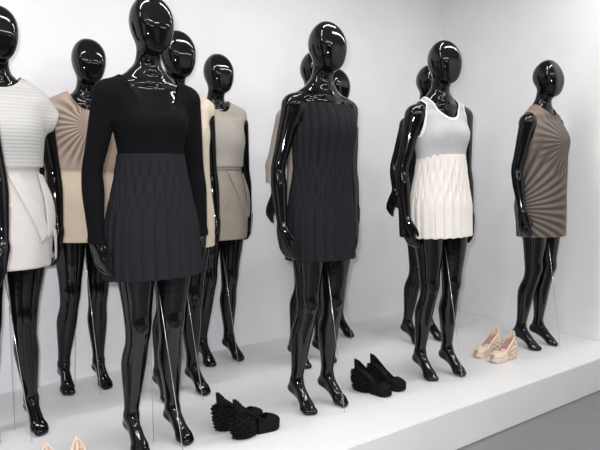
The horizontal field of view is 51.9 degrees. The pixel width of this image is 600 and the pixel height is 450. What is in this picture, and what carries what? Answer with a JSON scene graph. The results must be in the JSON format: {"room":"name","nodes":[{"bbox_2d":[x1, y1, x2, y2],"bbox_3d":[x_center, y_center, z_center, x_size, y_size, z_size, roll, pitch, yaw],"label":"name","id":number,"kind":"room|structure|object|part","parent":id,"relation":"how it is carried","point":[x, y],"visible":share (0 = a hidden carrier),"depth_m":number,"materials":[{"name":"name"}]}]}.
{"room":"clothing store","nodes":[
{"label":"clothing store","id":0,"kind":"room"},
{"bbox_2d":[0,0,441,393],"bbox_3d":[-1.670,-0.456,3.000,7.130,3.050,0.100,-4,6,-36],"label":"wall","id":1,"kind":"structure","parent":0,"point":[265,42],"depth_m":4.01,"materials":[{"name":"white paint"}]},
{"bbox_2d":[439,0,599,340],"bbox_3d":[3.141,-0.448,2.415,0.100,3.050,6.575,-4,6,-36],"label":"wall","id":2,"kind":"structure","parent":0,"point":[500,43],"depth_m":4.42,"materials":[{"name":"white paint"}]},
{"bbox_2d":[457,390,599,449],"bbox_3d":[0.332,1.313,0.454,7.130,0.100,6.775,-4,6,-36],"label":"floor","id":3,"kind":"structure","parent":0,"point":[574,425],"depth_m":3.10,"materials":[{"name":"grey concrete"}]},
{"bbox_2d":[0,307,599,449],"bbox_3d":[-1.159,1.013,2.459,6.909,0.200,1.550,-4,6,-36],"label":"display platform","id":4,"kind":"object","parent":3,"relation":"on","point":[451,412],"visible":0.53,"depth_m":3.09,"materials":[{"name":"white paint"}]},
{"bbox_2d":[0,137,10,286],"bbox_3d":[-1.187,0.057,1.953,0.517,1.788,0.289,-4,6,-36],"label":"mannequin","id":5,"kind":"object","parent":4,"relation":"on","point":[5,246],"visible":1,"depth_m":2.09},
{"bbox_2d":[0,6,64,442],"bbox_3d":[-1.228,0.009,2.552,0.517,1.788,0.301,-4,6,-37],"label":"mannequin","id":6,"kind":"object","parent":4,"relation":"on","point":[28,116],"visible":0.95,"depth_m":2.54},
{"bbox_2d":[42,442,52,449],"bbox_3d":[-0.857,0.857,2.107,0.092,0.163,0.233,-3,5,-26],"label":"shoe","id":7,"kind":"object","parent":4,"relation":"on","point":[46,446],"visible":1,"depth_m":2.18,"materials":[{"name":"leather"}]},
{"bbox_2d":[39,38,116,394],"bbox_3d":[-1.096,-0.037,3.154,0.502,1.791,0.306,-2,5,-17],"label":"mannequin","id":8,"kind":"object","parent":4,"relation":"on","point":[88,57],"visible":0.48,"depth_m":3.06},
{"bbox_2d":[71,436,85,449],"bbox_3d":[-0.760,0.852,2.160,0.093,0.163,0.233,-3,5,-31],"label":"shoe","id":9,"kind":"object","parent":4,"relation":"on","point":[77,444],"visible":1,"depth_m":2.23,"materials":[{"name":"leather"}]},
{"bbox_2d":[81,0,207,449],"bbox_3d":[-0.588,0.012,2.452,0.529,1.788,0.298,-4,6,-38],"label":"mannequin","id":10,"kind":"object","parent":4,"relation":"on","point":[153,228],"visible":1,"depth_m":2.34},
{"bbox_2d":[152,30,220,402],"bbox_3d":[-0.595,-0.033,3.015,0.517,1.788,0.299,-4,6,-39],"label":"mannequin","id":11,"kind":"object","parent":4,"relation":"on","point":[178,61],"visible":0.23,"depth_m":3.03},
{"bbox_2d":[199,54,252,366],"bbox_3d":[-0.476,-0.080,3.583,0.517,1.788,0.296,-4,6,-38],"label":"mannequin","id":12,"kind":"object","parent":4,"relation":"on","point":[231,122],"visible":0.54,"depth_m":3.53},
{"bbox_2d":[210,392,262,431],"bbox_3d":[-0.276,0.797,2.708,0.256,0.176,0.099,-4,6,-34],"label":"shoe","id":13,"kind":"object","parent":4,"relation":"on","point":[222,407],"visible":0.62,"depth_m":2.64,"materials":[{"name":"black fabric"}]},
{"bbox_2d":[227,399,279,439],"bbox_3d":[-0.196,0.803,2.627,0.256,0.176,0.099,-4,6,-36],"label":"shoe","id":14,"kind":"object","parent":4,"relation":"on","point":[244,424],"visible":1,"depth_m":2.57,"materials":[{"name":"black fabric"}]},
{"bbox_2d":[265,53,336,368],"bbox_3d":[0.080,-0.081,3.530,0.558,1.788,0.307,-5,6,-42],"label":"mannequin","id":15,"kind":"object","parent":4,"relation":"on","point":[306,66],"visible":0.09,"depth_m":3.42},
{"bbox_2d":[271,21,358,414],"bbox_3d":[0.100,-0.026,2.861,0.517,1.788,0.290,-3,5,-39],"label":"mannequin","id":16,"kind":"object","parent":4,"relation":"on","point":[317,229],"visible":1,"depth_m":2.75},
{"bbox_2d":[333,69,359,338],"bbox_3d":[0.224,-0.127,4.096,0.517,1.788,0.298,-4,6,-38],"label":"mannequin","id":17,"kind":"object","parent":4,"relation":"on","point":[341,81],"visible":0.05,"depth_m":4.08},
{"bbox_2d":[350,358,391,397],"bbox_3d":[0.357,0.766,3.112,0.237,0.163,0.092,3,6,35],"label":"shoe","id":18,"kind":"object","parent":4,"relation":"on","point":[363,380],"visible":1,"depth_m":3.11,"materials":[{"name":"black fabric"}]},
{"bbox_2d":[366,353,405,391],"bbox_3d":[0.445,0.759,3.196,0.237,0.163,0.092,3,6,39],"label":"shoe","id":19,"kind":"object","parent":4,"relation":"on","point":[375,366],"visible":0.82,"depth_m":3.19,"materials":[{"name":"black fabric"}]},
{"bbox_2d":[386,65,440,344],"bbox_3d":[0.807,-0.123,3.987,0.531,1.787,0.298,-4,6,-36],"label":"mannequin","id":20,"kind":"object","parent":4,"relation":"on","point":[424,77],"visible":0.13,"depth_m":3.92},
{"bbox_2d":[396,40,474,381],"bbox_3d":[0.738,-0.066,3.290,0.498,1.790,0.293,-1,5,-11],"label":"mannequin","id":21,"kind":"object","parent":4,"relation":"on","point":[438,219],"visible":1,"depth_m":3.18},
{"bbox_3d":[0.744,-0.566,3.240,0.315,0.212,0.186,-4,6,-27],"label":"trim","id":22,"kind":"part","parent":21,"relation":"part of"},
{"bbox_3d":[0.744,-0.506,3.246,0.313,0.331,0.237,-4,6,-27],"label":"tank","id":23,"kind":"part","parent":21,"relation":"part of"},
{"bbox_2d":[473,326,502,357],"bbox_3d":[1.144,0.709,3.742,0.233,0.163,0.093,-4,6,-34],"label":"shoe","id":24,"kind":"object","parent":4,"relation":"on","point":[493,342],"visible":0.95,"depth_m":3.73,"materials":[{"name":"leather"}]},
{"bbox_2d":[489,331,517,363],"bbox_3d":[1.206,0.716,3.642,0.233,0.163,0.093,-4,6,-36],"label":"shoe","id":25,"kind":"object","parent":4,"relation":"on","point":[508,349],"visible":1,"depth_m":3.63,"materials":[{"name":"leather"}]},
{"bbox_2d":[511,60,569,350],"bbox_3d":[1.512,-0.118,3.848,0.517,1.788,0.289,-4,6,-39],"label":"mannequin","id":26,"kind":"object","parent":4,"relation":"on","point":[539,167],"visible":1,"depth_m":3.72}
]}

